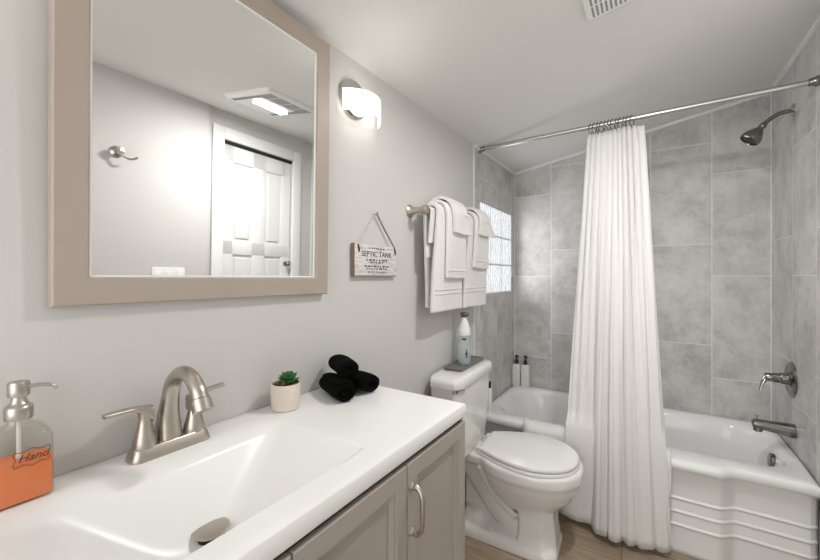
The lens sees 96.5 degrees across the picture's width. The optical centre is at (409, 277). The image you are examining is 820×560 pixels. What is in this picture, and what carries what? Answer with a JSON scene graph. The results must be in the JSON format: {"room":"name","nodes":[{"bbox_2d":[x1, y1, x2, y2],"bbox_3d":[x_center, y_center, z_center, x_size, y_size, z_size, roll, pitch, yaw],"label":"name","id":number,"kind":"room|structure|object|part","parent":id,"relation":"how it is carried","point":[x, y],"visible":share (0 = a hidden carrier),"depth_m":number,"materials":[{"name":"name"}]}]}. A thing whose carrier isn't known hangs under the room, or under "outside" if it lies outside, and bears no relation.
{"room":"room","nodes":[
{"label":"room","id":0,"kind":"room"},
{"bbox_2d":[0,0,472,482],"bbox_3d":[-0.568,0.232,0.886,0.100,2.146,3.360,0,0,33],"label":"wall","id":1,"kind":"structure","parent":0,"point":[101,359],"depth_m":0.93,"materials":[{"name":"paint"}]},
{"bbox_2d":[47,0,329,307],"bbox_3d":[-0.456,-0.355,0.928,0.022,0.816,0.666,1,1,33],"label":"mirror","id":2,"kind":"object","parent":1,"relation":"attached to","point":[188,140],"visible":1,"depth_m":0.84,"materials":[{"name":"beige wood"}]},
{"bbox_2d":[339,79,380,127],"bbox_3d":[-0.162,-0.650,1.336,0.086,0.136,0.199,0,0,33],"label":"wall sconce","id":3,"kind":"object","parent":1,"relation":"attached to","point":[355,101],"visible":1,"depth_m":1.29,"materials":[{"name":"white glass"}]},
{"bbox_3d":[-0.196,-0.650,1.331,0.034,0.136,0.144,0,0,33],"label":"plate","id":4,"kind":"part","parent":3,"relation":"part of","materials":[{"name":"silver metal"}]},
{"bbox_2d":[351,212,395,275],"bbox_3d":[-0.134,-0.131,1.435,0.024,0.253,0.265,0,0,33],"label":"hanging sign","id":5,"kind":"object","parent":1,"relation":"attached to","point":[366,260],"visible":1,"depth_m":1.41,"materials":[{"name":"white wood"}]},
{"bbox_2d":[406,204,429,217],"bbox_3d":[0.225,-0.300,1.916,0.096,0.060,0.741,0,0,33],"label":"towel bar","id":6,"kind":"object","parent":1,"relation":"attached to","point":[424,209],"visible":0.45,"depth_m":1.63,"materials":[{"name":"silver metal"}]},
{"bbox_2d":[424,206,435,257],"bbox_3d":[0.130,-0.204,1.714,0.039,0.230,0.191,0,0,33],"label":"washcloth","id":7,"kind":"object","parent":6,"relation":"hanging from","point":[430,218],"visible":0.34,"depth_m":1.65,"materials":[{"name":"white fabric"}]},
{"bbox_2d":[423,202,462,312],"bbox_3d":[0.172,-0.091,1.774,0.091,0.505,0.314,0,0,33],"label":"bath towel","id":8,"kind":"object","parent":6,"relation":"hanging from","point":[442,294],"visible":0.63,"depth_m":1.67,"materials":[{"name":"white fabric"}]},
{"bbox_2d":[432,200,466,278],"bbox_3d":[0.189,-0.178,1.799,0.127,0.368,0.242,0,0,33],"label":"hand towel","id":9,"kind":"object","parent":8,"relation":"on","point":[455,259],"visible":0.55,"depth_m":1.72,"materials":[{"name":"white fabric"}]},
{"bbox_2d":[430,196,472,235],"bbox_3d":[0.201,-0.290,1.817,0.161,0.193,0.220,0,0,33],"label":"washcloth","id":10,"kind":"object","parent":9,"relation":"on","point":[461,225],"visible":0.62,"depth_m":1.74,"materials":[{"name":"white fabric"}]},
{"bbox_2d":[462,214,486,307],"bbox_3d":[0.346,-0.090,2.039,0.091,0.507,0.299,0,0,33],"label":"bath towel","id":11,"kind":"object","parent":6,"relation":"hanging from","point":[474,286],"visible":0.55,"depth_m":1.97,"materials":[{"name":"white fabric"}]},
{"bbox_2d":[467,210,488,268],"bbox_3d":[0.357,-0.205,2.057,0.125,0.315,0.207,0,0,33],"label":"hand towel","id":12,"kind":"object","parent":11,"relation":"on","point":[480,258],"visible":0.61,"depth_m":1.99,"materials":[{"name":"white fabric"}]},
{"bbox_2d":[466,207,495,237],"bbox_3d":[0.374,-0.289,2.081,0.161,0.195,0.200,0,0,33],"label":"washcloth","id":13,"kind":"object","parent":12,"relation":"on","point":[485,228],"visible":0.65,"depth_m":2.00,"materials":[{"name":"white fabric"}]},
{"bbox_2d":[475,149,513,401],"bbox_3d":[0.575,0.224,2.630,0.100,2.162,0.810,0,0,33],"label":"tiled wall","id":14,"kind":"structure","parent":0,"point":[494,185],"depth_m":2.62,"materials":[{"name":"grey tile"}]},
{"bbox_2d":[473,144,474,355],"bbox_3d":[0.395,0.014,2.260,0.008,1.668,0.016,0,0,33],"label":"trim","id":15,"kind":"structure","parent":14,"relation":"attached to","point":[473,144],"depth_m":2.25,"materials":[{"name":"white paint"}]},
{"bbox_2d":[474,144,514,174],"bbox_3d":[0.622,-0.823,2.600,0.013,0.040,0.810,0,0,33],"label":"trim","id":16,"kind":"structure","parent":14,"relation":"attached to","point":[477,147],"depth_m":2.56,"materials":[{"name":"white paint"}]},
{"bbox_2d":[480,201,510,293],"bbox_3d":[0.589,-0.193,2.643,0.079,0.605,0.657,0,0,33],"label":"window","id":17,"kind":"structure","parent":14,"relation":"in","point":[498,279],"depth_m":2.67,"materials":[{"name":"white glass"}]},
{"bbox_2d":[479,75,819,152],"bbox_3d":[1.072,-0.817,1.928,1.498,0.044,0.044,0,0,33],"label":"shower curtain rod","id":18,"kind":"object","parent":14,"relation":"attached to","point":[815,81],"visible":0.95,"depth_m":1.78,"materials":[{"name":"metal"}]},
{"bbox_2d":[269,0,819,171],"bbox_3d":[0.351,-0.960,0.828,1.700,0.444,4.270,0,0,33],"label":"ceiling","id":19,"kind":"structure","parent":0,"point":[493,72],"depth_m":1.52,"materials":[{"name":"paint"}]},
{"bbox_2d":[582,0,631,19],"bbox_3d":[0.715,-0.947,1.068,0.403,0.091,0.320,0,0,33],"label":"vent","id":20,"kind":"object","parent":19,"relation":"attached to","point":[594,9],"visible":1,"depth_m":1.23,"materials":[{"name":"white plastic"}]},
{"bbox_2d":[465,501,697,559],"bbox_3d":[0.351,1.335,0.828,1.700,0.060,4.270,0,0,33],"label":"floor","id":21,"kind":"structure","parent":0,"point":[579,542],"depth_m":1.75,"materials":[{"name":"brown wood"}]},
{"bbox_2d":[273,418,464,559],"bbox_3d":[-0.347,0.852,0.670,0.498,0.906,1.204,0,0,33],"label":"vanity cabinet","id":22,"kind":"object","parent":21,"relation":"on","point":[416,511],"visible":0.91,"depth_m":0.80,"materials":[{"name":"beige paint"}]},
{"bbox_2d":[0,386,465,559],"bbox_3d":[-0.365,0.434,0.678,0.466,0.142,1.213,0,0,33],"label":"countertop","id":23,"kind":"structure","parent":22,"relation":"on","point":[263,479],"depth_m":0.70,"materials":[{"name":"white stone"}]},
{"bbox_2d":[0,379,58,509],"bbox_3d":[-0.640,0.266,0.602,0.057,0.192,0.084,0,0,33],"label":"soap dispenser","id":24,"kind":"object","parent":23,"relation":"on","point":[25,475],"visible":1,"depth_m":0.59,"materials":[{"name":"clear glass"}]},
{"bbox_2d":[0,419,54,493],"bbox_3d":[-0.641,0.290,0.600,0.057,0.144,0.079,0,0,33],"label":"bottle","id":25,"kind":"object","parent":24,"relation":"on","point":[30,471],"depth_m":0.59,"materials":[{"name":"orange"}]},
{"bbox_2d":[102,365,225,464],"bbox_3d":[-0.485,0.271,0.771,0.190,0.183,0.183,0,0,-7],"label":"faucet","id":26,"kind":"object","parent":23,"relation":"on","point":[168,437],"visible":1,"depth_m":0.74,"materials":[{"name":"silver metal"}]},
{"bbox_3d":[-0.549,0.274,0.713,0.025,0.040,0.085,0,0,28],"label":"lever","id":27,"kind":"part","parent":26,"relation":"part of","materials":[{"name":"silver metal"}]},
{"bbox_3d":[-0.536,0.302,0.739,0.043,0.080,0.043,0,0,33],"label":"handle","id":28,"kind":"part","parent":26,"relation":"part of","materials":[{"name":"silver metal"}]},
{"bbox_3d":[-0.509,0.351,0.779,0.052,0.024,0.154,0,0,33],"label":"plate","id":29,"kind":"part","parent":26,"relation":"part of","materials":[{"name":"silver metal"}]},
{"bbox_3d":[-0.467,0.262,0.751,0.168,0.165,0.051,0,0,33],"label":"spout","id":30,"kind":"part","parent":26,"relation":"part of","materials":[{"name":"silver metal"}]},
{"bbox_3d":[-0.483,0.302,0.819,0.043,0.080,0.043,0,0,33],"label":"handle","id":31,"kind":"part","parent":26,"relation":"part of","materials":[{"name":"silver metal"}]},
{"bbox_3d":[-0.467,0.271,0.838,0.025,0.046,0.077,0,0,39],"label":"lever","id":32,"kind":"part","parent":26,"relation":"part of","materials":[{"name":"silver metal"}]},
{"bbox_2d":[270,370,300,412],"bbox_3d":[-0.345,0.311,1.016,0.079,0.104,0.080,0,0,33],"label":"potted succulent","id":33,"kind":"object","parent":23,"relation":"on","point":[285,391],"visible":1,"depth_m":0.99,"materials":[{"name":"white ceramic"}]},
{"bbox_2d":[319,372,355,401],"bbox_3d":[-0.223,0.331,1.119,0.073,0.061,0.146,0,0,-32],"label":"rolled towel","id":34,"kind":"object","parent":23,"relation":"on","point":[342,389],"visible":1,"depth_m":1.07,"materials":[{"name":"black fabric"}]},
{"bbox_2d":[328,354,358,377],"bbox_3d":[-0.211,0.279,1.162,0.071,0.051,0.139,0,0,-26],"label":"rolled towel","id":35,"kind":"object","parent":34,"relation":"on","point":[343,365],"visible":1,"depth_m":1.12,"materials":[{"name":"black fabric"}]},
{"bbox_2d":[346,370,379,391],"bbox_3d":[-0.161,0.332,1.183,0.128,0.056,0.080,0,0,45],"label":"rolled towel","id":36,"kind":"object","parent":23,"relation":"on","point":[362,380],"visible":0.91,"depth_m":1.14,"materials":[{"name":"black fabric"}]},
{"bbox_3d":[-0.264,0.806,0.427,0.019,0.787,0.291,0,0,33],"label":"door","id":37,"kind":"part","parent":22,"relation":"part of","materials":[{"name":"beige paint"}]},
{"bbox_3d":[-0.098,0.806,0.679,0.019,0.787,0.305,0,0,33],"label":"door","id":38,"kind":"part","parent":22,"relation":"part of","materials":[{"name":"beige paint"}]},
{"bbox_3d":[0.017,0.515,0.805,0.036,0.120,0.020,0,0,33],"label":"handle","id":39,"kind":"part","parent":22,"relation":"part of","materials":[{"name":"silver metal"}]},
{"bbox_3d":[0.069,0.806,0.935,0.019,0.787,0.298,0,0,33],"label":"door","id":40,"kind":"part","parent":22,"relation":"part of","materials":[{"name":"beige paint"}]},
{"bbox_2d":[430,359,583,559],"bbox_3d":[0.490,0.891,1.793,0.644,0.844,0.525,0,0,31],"label":"toilet","id":41,"kind":"object","parent":21,"relation":"on","point":[518,483],"visible":0.89,"depth_m":1.74,"materials":[{"name":"white ceramic"}]},
{"bbox_3d":[0.225,0.529,1.697,0.071,0.026,0.025,0,0,-35],"label":"flush lever","id":42,"kind":"part","parent":41,"relation":"part of","materials":[{"name":"silver metal"}]},
{"bbox_3d":[0.279,0.699,1.918,0.153,0.364,0.496,0,0,31],"label":"tank","id":43,"kind":"part","parent":41,"relation":"part of","materials":[{"name":"white ceramic"}]},
{"bbox_3d":[0.285,0.494,1.915,0.166,0.050,0.524,0,0,31],"label":"tank lid","id":44,"kind":"part","parent":41,"relation":"part of","materials":[{"name":"white ceramic"}]},
{"bbox_2d":[443,355,483,371],"bbox_3d":[0.296,0.462,1.976,0.112,0.013,0.344,0,0,31],"label":"tray","id":45,"kind":"object","parent":41,"relation":"on","point":[454,366],"visible":0.88,"depth_m":1.93,"materials":[{"name":"grey stone"}]},
{"bbox_2d":[458,312,470,364],"bbox_3d":[0.290,0.325,1.962,0.069,0.276,0.069,0,0,33],"label":"spray bottle","id":46,"kind":"object","parent":45,"relation":"on","point":[464,328],"visible":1,"depth_m":1.94,"materials":[{"name":"white plastic"}]},
{"bbox_3d":[0.522,1.084,1.846,0.642,0.457,0.401,0,0,31],"label":"bowl","id":47,"kind":"part","parent":41,"relation":"part of","materials":[{"name":"white ceramic"}]},
{"bbox_3d":[0.589,0.872,1.806,0.455,0.018,0.392,0,0,31],"label":"seat","id":48,"kind":"part","parent":41,"relation":"part of","materials":[{"name":"white plastic"}]},
{"bbox_3d":[0.589,0.851,1.806,0.449,0.022,0.386,0,0,31],"label":"lid","id":49,"kind":"part","parent":41,"relation":"part of","materials":[{"name":"white plastic"}]},
{"bbox_2d":[485,386,819,559],"bbox_3d":[1.240,1.077,2.186,1.492,0.457,0.816,0,0,33],"label":"bathtub","id":50,"kind":"object","parent":21,"relation":"on","point":[739,492],"visible":0.4,"depth_m":1.68,"materials":[{"name":"white ceramic"}]},
{"bbox_2d":[487,381,491,412],"bbox_3d":[0.500,0.752,2.311,0.034,0.192,0.034,0,0,33],"label":"slim bottle","id":51,"kind":"object","parent":50,"relation":"on","point":[489,406],"visible":0.66,"depth_m":2.30,"materials":[{"name":"white plastic"}]},
{"bbox_2d":[512,355,520,385],"bbox_3d":[0.838,0.728,2.881,0.060,0.240,0.061,0,0,33],"label":"pump bottle","id":52,"kind":"object","parent":50,"relation":"on","point":[516,367],"visible":1,"depth_m":2.87,"materials":[{"name":"white plastic"}]},
{"bbox_2d":[521,355,529,387],"bbox_3d":[0.897,0.728,2.849,0.060,0.240,0.061,0,0,33],"label":"pump bottle","id":53,"kind":"object","parent":50,"relation":"on","point":[525,368],"visible":1,"depth_m":2.83,"materials":[{"name":"white plastic"}]},
{"bbox_2d":[522,418,671,496],"bbox_3d":[0.946,0.922,1.925,0.696,0.202,0.116,0,0,33],"label":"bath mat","id":54,"kind":"object","parent":50,"relation":"on","point":[557,432],"visible":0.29,"depth_m":2.00,"materials":[{"name":"white fabric"}]},
{"bbox_2d":[486,386,819,497],"bbox_3d":[1.240,1.044,2.186,1.492,0.391,0.816,0,0,33],"label":"tub","id":55,"kind":"object","parent":50,"relation":"in","point":[712,456],"depth_m":2.03,"materials":[{"name":"white ceramic"}]},
{"bbox_3d":[1.831,0.927,1.856,0.024,0.073,0.072,0,0,33],"label":"overflow plate","id":56,"kind":"part","parent":50,"relation":"part of","materials":[{"name":"silver metal"}]},
{"bbox_2d":[515,94,770,420],"bbox_3d":[1.494,0.093,2.572,1.700,2.425,0.100,0,0,33],"label":"wall","id":57,"kind":"structure","parent":0,"point":[710,189],"depth_m":2.32,"materials":[{"name":"grey tile"}]},
{"bbox_2d":[514,175,514,362],"bbox_3d":[0.839,0.011,2.941,0.008,1.688,0.006,0,0,33],"label":"trim","id":58,"kind":"structure","parent":57,"relation":"attached to","point":[514,175],"depth_m":2.94,"materials":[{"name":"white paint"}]},
{"bbox_2d":[515,93,770,174],"bbox_3d":[1.463,-0.953,2.526,1.500,0.268,0.013,0,0,33],"label":"trim","id":59,"kind":"structure","parent":57,"relation":"attached to","point":[755,97],"depth_m":2.36,"materials":[{"name":"white paint"}]},
{"bbox_2d":[771,93,771,420],"bbox_3d":[2.093,-0.112,2.118,0.008,1.934,0.006,0,0,33],"label":"trim","id":60,"kind":"structure","parent":57,"relation":"attached to","point":[771,93],"depth_m":2.12,"materials":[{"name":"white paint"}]},
{"bbox_2d":[772,24,819,559],"bbox_3d":[1.913,0.093,1.753,0.100,2.425,0.810,0,0,33],"label":"tiled wall","id":61,"kind":"structure","parent":0,"point":[796,139],"depth_m":1.72,"materials":[{"name":"grey tile"}]},
{"bbox_2d":[740,103,795,145],"bbox_3d":[1.794,-0.763,1.844,0.198,0.177,0.092,0,0,33],"label":"shower","id":62,"kind":"object","parent":61,"relation":"attached to","point":[753,137],"visible":1,"depth_m":1.84,"materials":[{"name":"silver metal"}]},
{"bbox_3d":[1.830,-0.799,1.825,0.110,0.063,0.021,0,0,33],"label":"arm","id":63,"kind":"part","parent":62,"relation":"part of","materials":[{"name":"silver metal"}]},
{"bbox_2d":[751,414,796,438],"bbox_3d":[1.804,0.736,1.819,0.155,0.088,0.067,0,0,33],"label":"tub spout","id":64,"kind":"object","parent":61,"relation":"attached to","point":[785,429],"visible":1,"depth_m":1.80,"materials":[{"name":"silver metal"}]},
{"bbox_2d":[753,428,762,431],"bbox_3d":[1.758,0.764,1.849,0.038,0.022,0.038,0,0,33],"label":"outlet","id":65,"kind":"object","parent":64,"relation":"attached to","point":[755,429],"depth_m":1.83,"materials":[{"name":"silver metal"}]},
{"bbox_2d":[759,361,797,397],"bbox_3d":[1.842,0.505,1.849,0.124,0.176,0.176,0,0,33],"label":"shower valve","id":66,"kind":"object","parent":61,"relation":"attached to","point":[789,377],"visible":1,"depth_m":1.81,"materials":[{"name":"silver metal"}]},
{"bbox_3d":[1.810,0.535,1.867,0.050,0.093,0.030,0,0,33],"label":"lever","id":67,"kind":"part","parent":66,"relation":"part of","materials":[{"name":"silver metal"}]},
{"bbox_3d":[1.845,0.505,1.847,0.082,0.060,0.060,0,0,33],"label":"valve stem","id":68,"kind":"part","parent":66,"relation":"part of","materials":[{"name":"silver metal"}]},
{"bbox_3d":[1.886,0.505,1.820,0.020,0.176,0.176,0,0,33],"label":"valve plate","id":69,"kind":"part","parent":66,"relation":"part of","materials":[{"name":"silver metal"}]},
{"bbox_2d":[772,16,819,86],"bbox_3d":[1.867,-1.068,1.783,0.013,0.038,0.810,0,0,33],"label":"trim","id":70,"kind":"structure","parent":61,"relation":"attached to","point":[817,22],"depth_m":1.71,"materials":[{"name":"white paint"}]},
{"label":"curtain ring","id":71,"kind":"object","parent":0,"visible":0},
{"bbox_2d":[562,125,671,552],"bbox_3d":[1.029,0.249,1.850,0.480,2.054,0.207,0,0,33],"label":"shower curtain","id":72,"kind":"object","parent":71,"relation":"hanging from","point":[615,427],"visible":0.98,"depth_m":1.82,"materials":[{"name":"white fabric"}]}
]}

